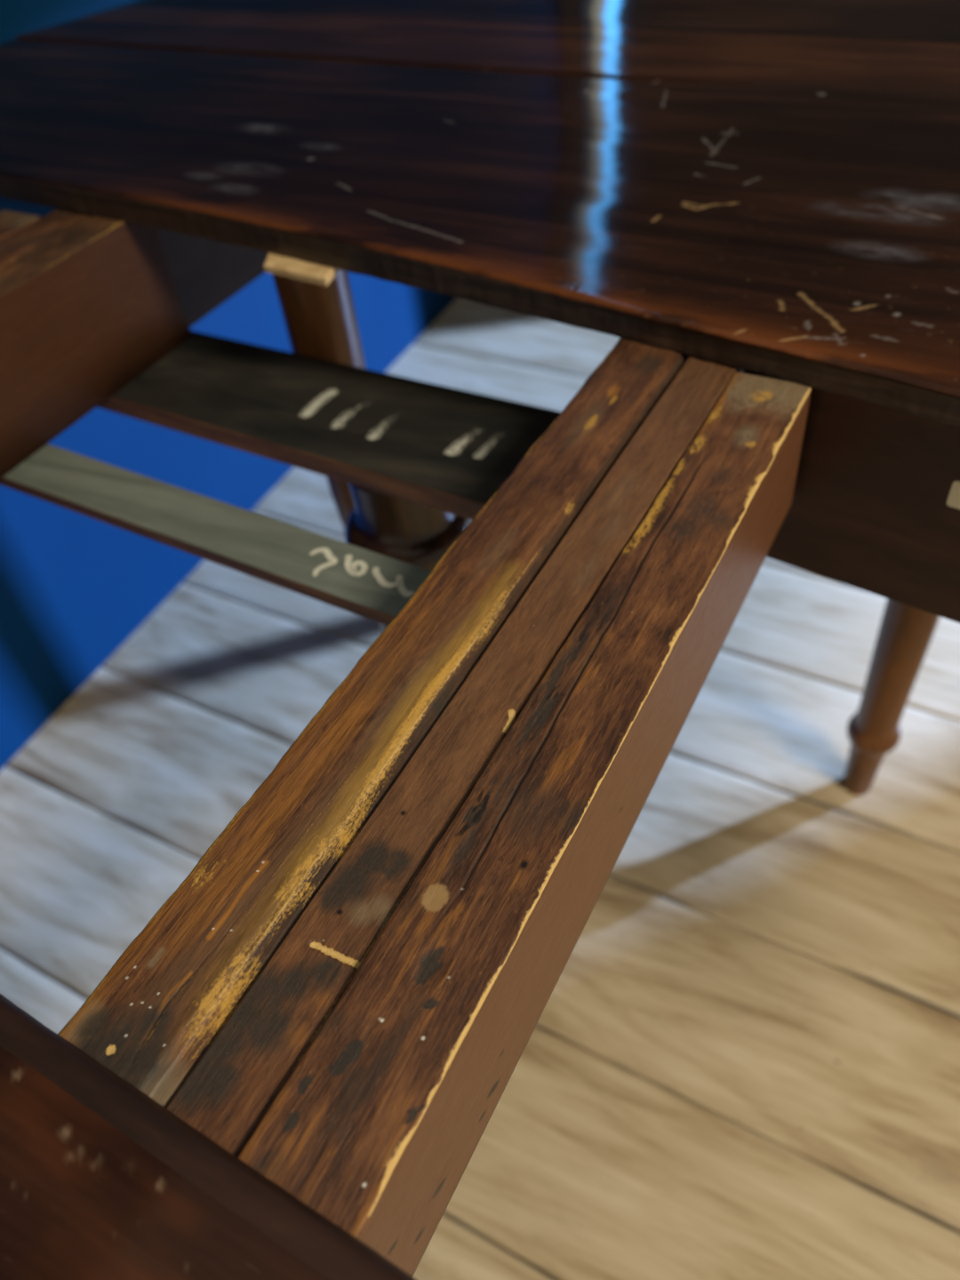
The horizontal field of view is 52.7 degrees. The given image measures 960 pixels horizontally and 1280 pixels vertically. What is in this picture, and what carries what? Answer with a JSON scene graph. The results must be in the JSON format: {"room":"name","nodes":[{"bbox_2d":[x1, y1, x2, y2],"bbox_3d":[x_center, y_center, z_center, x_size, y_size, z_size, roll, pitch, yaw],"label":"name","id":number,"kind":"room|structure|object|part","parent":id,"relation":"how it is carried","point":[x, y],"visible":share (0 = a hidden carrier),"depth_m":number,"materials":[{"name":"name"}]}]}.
{"room":"dining room","nodes":[
{"label":"dining room","id":0,"kind":"room"},
{"bbox_2d":[0,0,456,770],"bbox_3d":[-0.659,-1.049,0.646,0.121,2.700,3.300,16,50,21],"label":"wall","id":1,"kind":"structure","parent":0,"point":[75,587],"depth_m":1.41,"materials":[{"name":"blue paint"}]},
{"bbox_2d":[0,297,959,1279],"bbox_3d":[1.223,-0.074,1.395,3.600,0.060,4.550,18,51,23],"label":"floor","id":2,"kind":"structure","parent":0,"point":[743,1061],"depth_m":1.11,"materials":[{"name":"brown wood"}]},
{"bbox_2d":[0,0,959,1279],"bbox_3d":[-0.011,0.016,0.883,1.418,0.771,2.210,18,51,23],"label":"table","id":3,"kind":"object","parent":2,"relation":"on","point":[296,1067],"visible":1,"depth_m":0.53,"materials":[{"name":"brown wood"}]},
{"bbox_3d":[-0.068,-0.614,1.079,0.018,0.127,0.920,18,51,23],"label":"panel","id":4,"kind":"part","parent":3,"relation":"part of","materials":[{"name":"brown wood"}]},
{"bbox_3d":[-0.119,-0.197,0.824,0.056,0.319,0.056,18,51,23],"label":"post","id":5,"kind":"part","parent":3,"relation":"part of","materials":[{"name":"brown wood"}]},
{"bbox_3d":[-0.029,0.098,0.896,0.094,0.642,0.094,18,51,23],"label":"leg","id":6,"kind":"part","parent":3,"relation":"part of","materials":[{"name":"brown wood"}]},
{"bbox_3d":[0.434,-0.080,0.934,0.059,0.749,0.059,18,51,23],"label":"leg","id":7,"kind":"part","parent":3,"relation":"part of","materials":[{"name":"brown wood"}]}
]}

